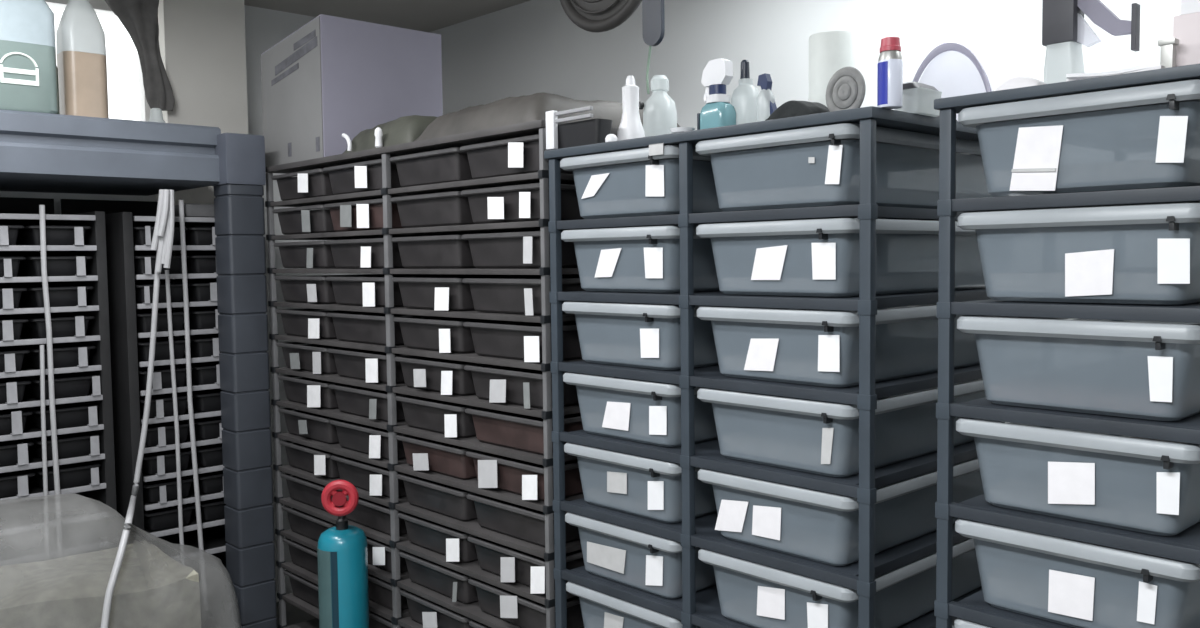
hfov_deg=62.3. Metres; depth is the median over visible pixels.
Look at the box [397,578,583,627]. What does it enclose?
shelf
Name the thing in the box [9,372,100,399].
tub
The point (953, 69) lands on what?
dome
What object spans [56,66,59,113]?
slim bottle
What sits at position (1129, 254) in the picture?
tub
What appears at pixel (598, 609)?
tub
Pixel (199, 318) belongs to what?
tub
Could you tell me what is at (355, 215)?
tub
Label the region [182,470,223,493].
tub
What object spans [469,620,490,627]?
tub
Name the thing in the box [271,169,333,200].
tub
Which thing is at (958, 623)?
tub
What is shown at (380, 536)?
shelf
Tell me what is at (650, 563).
tub
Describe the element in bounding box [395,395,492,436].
tub
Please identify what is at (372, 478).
tub
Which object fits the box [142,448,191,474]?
tub
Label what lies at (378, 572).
shelf
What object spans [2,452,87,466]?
shelf
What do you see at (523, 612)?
tub
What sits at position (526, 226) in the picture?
shelf
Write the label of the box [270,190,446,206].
shelf
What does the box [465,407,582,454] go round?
tub
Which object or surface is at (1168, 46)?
jar
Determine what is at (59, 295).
tub
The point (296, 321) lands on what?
tub
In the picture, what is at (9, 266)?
tub
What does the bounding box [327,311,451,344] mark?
tub
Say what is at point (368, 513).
tub
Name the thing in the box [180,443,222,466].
tub
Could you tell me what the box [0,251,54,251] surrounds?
shelf
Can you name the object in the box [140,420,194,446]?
tub
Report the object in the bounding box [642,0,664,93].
paddle
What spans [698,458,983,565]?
tub
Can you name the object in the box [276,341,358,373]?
tub
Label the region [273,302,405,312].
shelf
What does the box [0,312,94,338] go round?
tub
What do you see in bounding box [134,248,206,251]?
shelf
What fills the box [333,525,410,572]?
tub
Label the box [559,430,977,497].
shelf
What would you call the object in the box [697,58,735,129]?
spray bottle
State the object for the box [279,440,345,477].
tub
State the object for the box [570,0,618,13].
grille
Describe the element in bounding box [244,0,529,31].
ceiling
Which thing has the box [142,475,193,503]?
tub
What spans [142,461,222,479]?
shelf
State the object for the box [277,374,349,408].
tub
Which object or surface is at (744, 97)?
spray bottle
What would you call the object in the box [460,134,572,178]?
tub
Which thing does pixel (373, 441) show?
tub
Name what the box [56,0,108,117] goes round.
bottle
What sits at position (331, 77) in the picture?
cardboard box
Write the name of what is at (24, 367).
shelf
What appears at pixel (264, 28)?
wall
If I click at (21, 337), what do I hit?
shelf
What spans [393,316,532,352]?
tub
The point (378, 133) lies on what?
vial
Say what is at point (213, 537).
shelf
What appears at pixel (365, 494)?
shelf
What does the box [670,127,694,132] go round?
dish
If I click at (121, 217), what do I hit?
rack
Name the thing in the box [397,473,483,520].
tub
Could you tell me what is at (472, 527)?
shelf
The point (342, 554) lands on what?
gas cylinder
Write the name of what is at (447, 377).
tub
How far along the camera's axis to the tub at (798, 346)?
1.83 m
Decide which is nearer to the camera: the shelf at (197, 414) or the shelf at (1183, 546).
the shelf at (1183, 546)
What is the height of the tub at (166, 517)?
0.064 m
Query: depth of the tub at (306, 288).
3.18 m
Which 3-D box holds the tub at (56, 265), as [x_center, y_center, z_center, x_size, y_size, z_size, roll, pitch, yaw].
[-1.808,-0.151,3.204,0.175,0.064,0.572,-4,4,-43]
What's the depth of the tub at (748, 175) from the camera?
1.81 m
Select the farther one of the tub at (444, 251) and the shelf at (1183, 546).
the tub at (444, 251)
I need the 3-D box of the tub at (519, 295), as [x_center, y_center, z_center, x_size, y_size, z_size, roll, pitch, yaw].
[-0.025,-0.057,2.606,0.603,0.085,0.322,-4,4,-43]
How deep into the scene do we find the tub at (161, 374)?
3.25 m
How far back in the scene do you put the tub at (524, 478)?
2.42 m
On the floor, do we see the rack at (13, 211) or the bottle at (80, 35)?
the rack at (13, 211)
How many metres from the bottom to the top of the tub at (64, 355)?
0.064 m
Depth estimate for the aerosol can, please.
1.64 m
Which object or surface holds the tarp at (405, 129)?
on the rack at (398, 617)
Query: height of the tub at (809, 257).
0.136 m
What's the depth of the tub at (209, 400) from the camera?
3.35 m
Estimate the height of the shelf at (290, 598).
0.014 m
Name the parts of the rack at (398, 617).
post, post, post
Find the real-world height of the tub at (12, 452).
0.067 m
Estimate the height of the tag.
0.023 m
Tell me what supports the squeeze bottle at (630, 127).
on the rack at (701, 608)
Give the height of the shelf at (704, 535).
0.020 m
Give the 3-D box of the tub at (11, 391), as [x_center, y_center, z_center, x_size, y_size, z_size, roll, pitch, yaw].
[-1.938,0.226,3.100,0.175,0.067,0.572,-4,4,-43]
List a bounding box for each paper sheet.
[1066,63,1159,78]
[1066,65,1164,80]
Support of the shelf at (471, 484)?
attached to the rack at (398, 617)
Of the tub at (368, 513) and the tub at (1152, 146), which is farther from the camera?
the tub at (368, 513)
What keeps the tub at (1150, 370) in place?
on the rack at (1183, 546)
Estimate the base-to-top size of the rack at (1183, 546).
1.692 m
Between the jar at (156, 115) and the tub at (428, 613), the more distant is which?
the jar at (156, 115)
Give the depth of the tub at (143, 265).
3.21 m
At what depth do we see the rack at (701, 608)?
1.92 m
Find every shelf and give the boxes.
[0,109,276,627]
[0,219,85,225]
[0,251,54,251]
[0,480,99,498]
[1,422,80,435]
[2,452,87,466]
[19,336,36,339]
[20,364,91,370]
[21,393,90,401]
[132,219,214,226]
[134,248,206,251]
[139,382,198,393]
[140,408,220,422]
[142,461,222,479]
[143,488,219,508]
[144,514,224,532]
[145,435,215,447]
[158,526,226,549]
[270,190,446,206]
[271,229,441,239]
[272,268,411,273]
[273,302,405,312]
[274,334,405,351]
[275,367,405,390]
[276,400,406,429]
[277,432,406,467]
[278,465,407,506]
[279,497,408,544]
[280,529,408,582]
[281,561,409,620]
[282,593,318,618]
[283,618,318,627]
[388,172,575,196]
[389,221,570,234]
[390,267,578,274]
[391,308,575,322]
[392,347,582,369]
[392,386,579,417]
[393,425,576,464]
[394,463,583,511]
[395,502,581,557]
[396,540,574,604]
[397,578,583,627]
[398,616,422,627]
[556,204,968,229]
[557,288,990,310]
[558,360,981,404]
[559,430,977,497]
[560,498,991,589]
[561,566,981,627]
[948,590,1073,627]
[949,494,1199,563]
[950,397,1199,443]
[951,186,1199,211]
[951,299,1199,322]
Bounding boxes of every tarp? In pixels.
[343,115,436,153]
[415,92,679,140]
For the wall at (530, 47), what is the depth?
3.27 m
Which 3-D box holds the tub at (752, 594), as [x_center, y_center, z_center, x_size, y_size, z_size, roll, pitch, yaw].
[0.564,0.522,2.079,0.703,0.136,0.357,-4,4,-43]
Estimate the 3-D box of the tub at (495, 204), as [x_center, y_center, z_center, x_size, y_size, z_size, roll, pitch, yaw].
[-0.028,-0.278,2.593,0.603,0.084,0.322,-4,4,-43]
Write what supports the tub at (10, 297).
on the rack at (13, 211)
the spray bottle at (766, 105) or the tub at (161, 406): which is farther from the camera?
the tub at (161, 406)
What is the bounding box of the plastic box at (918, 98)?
[894,82,941,116]
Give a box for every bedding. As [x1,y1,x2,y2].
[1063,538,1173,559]
[1130,437,1185,443]
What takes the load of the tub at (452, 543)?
on the rack at (398, 617)
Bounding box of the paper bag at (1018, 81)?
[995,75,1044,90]
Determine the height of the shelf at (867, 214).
0.020 m
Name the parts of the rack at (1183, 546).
post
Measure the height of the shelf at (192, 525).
0.005 m
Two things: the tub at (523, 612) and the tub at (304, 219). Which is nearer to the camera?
the tub at (523, 612)
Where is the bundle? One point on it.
(163, 234)
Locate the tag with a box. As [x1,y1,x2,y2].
[649,143,663,155]
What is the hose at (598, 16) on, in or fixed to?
hanging from the ceiling
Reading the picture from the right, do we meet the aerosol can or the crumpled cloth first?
the aerosol can
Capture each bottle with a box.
[0,0,57,113]
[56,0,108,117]
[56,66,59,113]
[617,76,644,140]
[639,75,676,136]
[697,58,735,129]
[731,60,758,124]
[757,73,776,121]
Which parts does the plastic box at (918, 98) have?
lid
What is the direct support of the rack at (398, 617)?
on the floor
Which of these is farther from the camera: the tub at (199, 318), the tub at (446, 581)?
the tub at (199, 318)
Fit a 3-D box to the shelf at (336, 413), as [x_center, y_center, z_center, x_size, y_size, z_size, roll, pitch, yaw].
[-0.603,0.295,3.291,0.653,0.014,0.713,-4,4,-43]
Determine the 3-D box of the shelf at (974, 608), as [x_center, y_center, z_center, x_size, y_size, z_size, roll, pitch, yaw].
[0.945,0.459,1.699,0.734,0.020,0.406,-4,4,-43]
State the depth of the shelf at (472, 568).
2.54 m
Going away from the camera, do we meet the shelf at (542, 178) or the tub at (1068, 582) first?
the tub at (1068, 582)
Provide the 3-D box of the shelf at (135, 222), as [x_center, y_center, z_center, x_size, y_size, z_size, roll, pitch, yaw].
[-1.546,-0.317,3.478,0.351,0.005,0.587,-4,4,-43]
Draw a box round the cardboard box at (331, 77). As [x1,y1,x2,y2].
[261,14,442,166]
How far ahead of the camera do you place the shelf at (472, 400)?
2.48 m
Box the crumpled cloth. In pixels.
[765,100,829,120]
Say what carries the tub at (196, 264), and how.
on the rack at (121, 217)
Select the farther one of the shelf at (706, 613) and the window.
the window
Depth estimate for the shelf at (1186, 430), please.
1.42 m
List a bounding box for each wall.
[0,5,348,601]
[155,0,247,336]
[429,0,1180,422]
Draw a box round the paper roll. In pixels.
[809,31,855,106]
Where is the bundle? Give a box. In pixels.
[150,189,174,271]
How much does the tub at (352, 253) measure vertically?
0.084 m
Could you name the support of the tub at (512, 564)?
on the rack at (398, 617)
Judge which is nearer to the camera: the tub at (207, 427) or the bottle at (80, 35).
the bottle at (80, 35)
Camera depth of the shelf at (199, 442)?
3.29 m
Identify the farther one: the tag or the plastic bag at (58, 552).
the plastic bag at (58, 552)
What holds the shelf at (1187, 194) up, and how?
attached to the rack at (1183, 546)
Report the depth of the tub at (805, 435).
1.84 m
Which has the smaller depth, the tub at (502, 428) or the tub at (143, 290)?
the tub at (502, 428)
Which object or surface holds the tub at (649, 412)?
on the rack at (701, 608)
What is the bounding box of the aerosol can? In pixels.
[877,36,902,108]
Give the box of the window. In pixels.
[45,0,150,120]
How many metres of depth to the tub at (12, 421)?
2.93 m
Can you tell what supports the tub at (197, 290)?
on the rack at (121, 217)
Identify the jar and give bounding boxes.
[148,108,165,122]
[1158,38,1178,67]
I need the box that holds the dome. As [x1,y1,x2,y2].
[912,41,993,120]
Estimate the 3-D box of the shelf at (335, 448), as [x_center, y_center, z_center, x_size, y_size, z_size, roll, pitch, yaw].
[-0.602,0.405,3.297,0.653,0.014,0.713,-4,4,-43]
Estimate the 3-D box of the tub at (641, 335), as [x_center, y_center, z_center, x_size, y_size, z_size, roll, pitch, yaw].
[0.282,0.029,2.349,0.703,0.136,0.352,-4,4,-43]
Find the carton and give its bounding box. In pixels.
[1173,0,1199,66]
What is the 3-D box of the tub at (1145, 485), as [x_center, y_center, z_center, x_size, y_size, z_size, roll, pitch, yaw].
[0.924,0.220,1.670,0.703,0.136,0.347,-4,4,-43]
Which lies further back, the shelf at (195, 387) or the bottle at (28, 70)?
the shelf at (195, 387)
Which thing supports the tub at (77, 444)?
on the rack at (13, 211)
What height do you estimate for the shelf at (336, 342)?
0.014 m
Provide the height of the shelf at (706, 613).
0.020 m
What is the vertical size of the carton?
0.118 m
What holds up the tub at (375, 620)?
on the rack at (398, 617)
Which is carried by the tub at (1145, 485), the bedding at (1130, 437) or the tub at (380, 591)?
the bedding at (1130, 437)
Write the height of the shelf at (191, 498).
0.005 m
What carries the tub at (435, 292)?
on the rack at (398, 617)
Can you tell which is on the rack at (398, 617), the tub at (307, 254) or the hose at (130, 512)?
the tub at (307, 254)
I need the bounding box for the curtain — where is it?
[105,0,174,110]
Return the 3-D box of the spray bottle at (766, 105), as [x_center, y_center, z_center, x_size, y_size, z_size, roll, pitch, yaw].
[0.324,-0.410,1.918,0.035,0.106,0.042,-4,4,-43]
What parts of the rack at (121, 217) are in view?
panel, panel, rail, rail, rail, rail, rail, rail, rail, rail, rail, rail, rail, rail, panel, rail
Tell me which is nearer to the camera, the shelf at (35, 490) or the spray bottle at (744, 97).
the spray bottle at (744, 97)
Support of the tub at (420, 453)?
on the rack at (398, 617)
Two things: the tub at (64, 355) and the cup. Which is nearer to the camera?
the cup
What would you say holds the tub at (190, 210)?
on the rack at (121, 217)
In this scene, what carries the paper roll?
on the rack at (701, 608)
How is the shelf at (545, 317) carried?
attached to the rack at (398, 617)
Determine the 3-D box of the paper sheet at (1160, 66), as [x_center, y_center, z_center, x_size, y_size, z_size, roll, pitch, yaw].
[0.800,-0.346,1.480,0.165,0.009,0.132,-3,4,-39]
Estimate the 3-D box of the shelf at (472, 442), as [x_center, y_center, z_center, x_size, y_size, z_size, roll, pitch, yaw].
[-0.116,0.318,2.768,0.653,0.014,0.661,-4,4,-43]
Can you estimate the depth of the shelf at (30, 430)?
3.02 m
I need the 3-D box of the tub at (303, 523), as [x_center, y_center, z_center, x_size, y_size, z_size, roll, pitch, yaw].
[-0.742,0.680,3.430,0.600,0.084,0.344,-4,4,-43]
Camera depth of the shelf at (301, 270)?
3.01 m
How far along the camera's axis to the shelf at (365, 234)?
3.04 m
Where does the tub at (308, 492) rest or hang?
on the rack at (398, 617)
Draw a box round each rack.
[0,197,116,510]
[60,199,226,567]
[265,120,618,627]
[544,67,991,627]
[934,63,1199,627]
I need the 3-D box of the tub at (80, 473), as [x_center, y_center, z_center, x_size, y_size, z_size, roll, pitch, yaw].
[-1.801,0.496,3.240,0.175,0.064,0.572,-4,4,-43]
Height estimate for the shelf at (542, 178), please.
0.014 m
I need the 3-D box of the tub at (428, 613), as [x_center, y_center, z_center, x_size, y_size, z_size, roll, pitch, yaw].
[-0.243,0.814,2.901,0.603,0.084,0.324,-4,4,-43]
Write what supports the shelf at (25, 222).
attached to the rack at (13, 211)
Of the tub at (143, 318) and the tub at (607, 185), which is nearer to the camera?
the tub at (607, 185)
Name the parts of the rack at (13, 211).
panel, rail, rail, rail, rail, rail, rail, rail, rail, rail, rail, panel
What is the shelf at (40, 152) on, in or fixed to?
on the floor
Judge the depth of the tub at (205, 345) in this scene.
3.33 m
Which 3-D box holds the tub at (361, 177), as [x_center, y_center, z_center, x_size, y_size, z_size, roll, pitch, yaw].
[-0.509,-0.411,3.103,0.603,0.084,0.356,-4,4,-43]
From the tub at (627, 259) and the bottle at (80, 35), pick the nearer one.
the tub at (627, 259)
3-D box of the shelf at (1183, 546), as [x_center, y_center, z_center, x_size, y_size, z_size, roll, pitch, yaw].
[0.943,0.299,1.690,0.734,0.020,0.406,-4,4,-43]
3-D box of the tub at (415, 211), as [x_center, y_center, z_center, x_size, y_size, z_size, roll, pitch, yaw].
[-0.255,-0.289,2.839,0.600,0.084,0.324,-4,4,-43]
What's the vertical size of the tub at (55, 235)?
0.064 m
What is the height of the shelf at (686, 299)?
0.020 m
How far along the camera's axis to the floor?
4.08 m
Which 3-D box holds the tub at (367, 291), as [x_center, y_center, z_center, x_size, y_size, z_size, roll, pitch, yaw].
[-0.505,-0.080,3.122,0.603,0.085,0.356,-4,4,-43]
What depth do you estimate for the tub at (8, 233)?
2.92 m
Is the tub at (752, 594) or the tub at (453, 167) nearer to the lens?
the tub at (752, 594)
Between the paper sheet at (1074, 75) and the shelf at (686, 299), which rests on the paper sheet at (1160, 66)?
the paper sheet at (1074, 75)
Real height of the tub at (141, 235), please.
0.066 m
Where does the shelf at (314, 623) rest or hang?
attached to the rack at (398, 617)
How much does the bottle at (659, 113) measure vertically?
0.182 m
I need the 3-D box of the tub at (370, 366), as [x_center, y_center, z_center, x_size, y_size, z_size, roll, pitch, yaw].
[-0.503,0.141,3.134,0.603,0.085,0.356,-4,4,-43]
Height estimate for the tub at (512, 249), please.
0.084 m
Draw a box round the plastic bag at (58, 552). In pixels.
[0,493,241,627]
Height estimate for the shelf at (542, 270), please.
0.014 m
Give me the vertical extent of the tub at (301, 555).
0.084 m
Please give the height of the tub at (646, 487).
0.136 m
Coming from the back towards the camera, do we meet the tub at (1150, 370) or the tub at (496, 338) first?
the tub at (496, 338)
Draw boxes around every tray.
[546,106,612,149]
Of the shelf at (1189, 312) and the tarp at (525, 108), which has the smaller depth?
the shelf at (1189, 312)
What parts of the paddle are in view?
cord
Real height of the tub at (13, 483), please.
0.065 m
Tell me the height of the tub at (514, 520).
0.084 m
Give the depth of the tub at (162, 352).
3.24 m
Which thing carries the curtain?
hanging from the ceiling
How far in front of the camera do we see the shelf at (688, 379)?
1.90 m
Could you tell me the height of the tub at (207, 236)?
0.066 m
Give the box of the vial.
[374,127,382,147]
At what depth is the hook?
2.89 m
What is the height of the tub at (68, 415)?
0.064 m
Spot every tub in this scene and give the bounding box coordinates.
[0,225,24,244]
[0,257,25,276]
[0,284,93,307]
[0,287,26,308]
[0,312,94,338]
[0,315,28,340]
[0,346,29,371]
[0,377,30,403]
[0,408,32,435]
[0,439,33,466]
[0,469,35,497]
[1,342,95,368]
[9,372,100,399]
[15,401,97,429]
[16,225,90,244]
[17,256,91,276]
[19,431,99,459]
[21,461,100,489]
[133,226,187,247]
[134,256,188,275]
[135,282,189,303]
[136,308,190,332]
[137,336,191,360]
[138,364,192,389]
[139,392,193,417]
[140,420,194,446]
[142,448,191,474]
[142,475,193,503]
[144,503,195,530]
[148,281,216,301]
[150,306,218,329]
[159,333,220,356]
[163,361,219,384]
[171,388,221,411]
[175,204,213,216]
[179,416,222,439]
[180,227,216,244]
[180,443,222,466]
[181,255,215,273]
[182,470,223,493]
[185,497,225,520]
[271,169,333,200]
[272,205,335,234]
[273,241,336,267]
[274,274,421,302]
[275,308,375,338]
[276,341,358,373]
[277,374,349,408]
[278,407,349,443]
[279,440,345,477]
[280,473,332,510]
[281,505,335,540]
[282,537,317,573]
[283,570,318,607]
[323,159,401,194]
[324,199,402,231]
[325,238,403,267]
[326,274,474,306]
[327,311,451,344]
[328,347,427,382]
[329,383,422,420]
[330,419,413,458]
[331,454,411,496]
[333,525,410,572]
[337,490,409,534]
[368,574,407,609]
[369,610,402,627]
[389,147,472,186]
[390,191,474,227]
[391,235,474,267]
[392,274,578,309]
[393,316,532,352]
[394,355,503,394]
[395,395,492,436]
[396,434,486,478]
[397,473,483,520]
[398,512,482,561]
[399,550,480,603]
[400,589,473,627]
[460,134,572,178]
[461,183,583,223]
[462,231,577,267]
[462,275,584,314]
[463,320,581,361]
[464,363,617,408]
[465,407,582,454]
[466,450,582,500]
[467,492,579,546]
[467,535,584,593]
[468,577,583,627]
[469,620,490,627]
[560,145,724,218]
[561,226,719,292]
[562,301,823,369]
[563,372,751,446]
[564,442,734,522]
[565,512,715,598]
[566,581,700,627]
[696,123,993,211]
[696,218,984,296]
[697,304,979,386]
[697,379,1004,476]
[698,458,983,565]
[698,538,981,627]
[954,618,993,627]
[955,518,1199,627]
[956,417,1199,535]
[957,203,1199,304]
[957,315,1199,420]
[958,79,1199,196]
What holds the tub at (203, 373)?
on the rack at (121, 217)
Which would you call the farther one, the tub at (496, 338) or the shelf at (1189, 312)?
the tub at (496, 338)
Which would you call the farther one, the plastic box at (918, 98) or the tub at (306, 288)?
the tub at (306, 288)
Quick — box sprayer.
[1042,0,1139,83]
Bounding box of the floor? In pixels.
[275,601,315,627]
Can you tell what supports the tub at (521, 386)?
on the rack at (398, 617)
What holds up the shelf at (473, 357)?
attached to the rack at (398, 617)
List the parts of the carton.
lid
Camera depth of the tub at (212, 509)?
3.37 m
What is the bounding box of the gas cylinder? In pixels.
[317,480,368,627]
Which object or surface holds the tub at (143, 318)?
on the rack at (121, 217)
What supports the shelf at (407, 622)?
attached to the rack at (398, 617)
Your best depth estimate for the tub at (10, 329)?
2.92 m
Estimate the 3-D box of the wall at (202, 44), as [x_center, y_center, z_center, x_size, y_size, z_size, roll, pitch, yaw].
[-1.548,-0.001,3.918,0.311,2.498,0.160,-4,4,-43]
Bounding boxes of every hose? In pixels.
[101,247,160,627]
[560,0,641,32]
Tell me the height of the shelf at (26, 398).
0.005 m
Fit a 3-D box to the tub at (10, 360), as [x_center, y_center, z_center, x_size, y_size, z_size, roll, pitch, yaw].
[-1.939,0.135,3.095,0.175,0.064,0.572,-4,4,-43]
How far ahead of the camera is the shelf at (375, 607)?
3.18 m
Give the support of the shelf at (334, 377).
attached to the rack at (398, 617)
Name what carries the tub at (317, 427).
on the rack at (398, 617)
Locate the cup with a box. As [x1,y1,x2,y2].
[605,134,617,141]

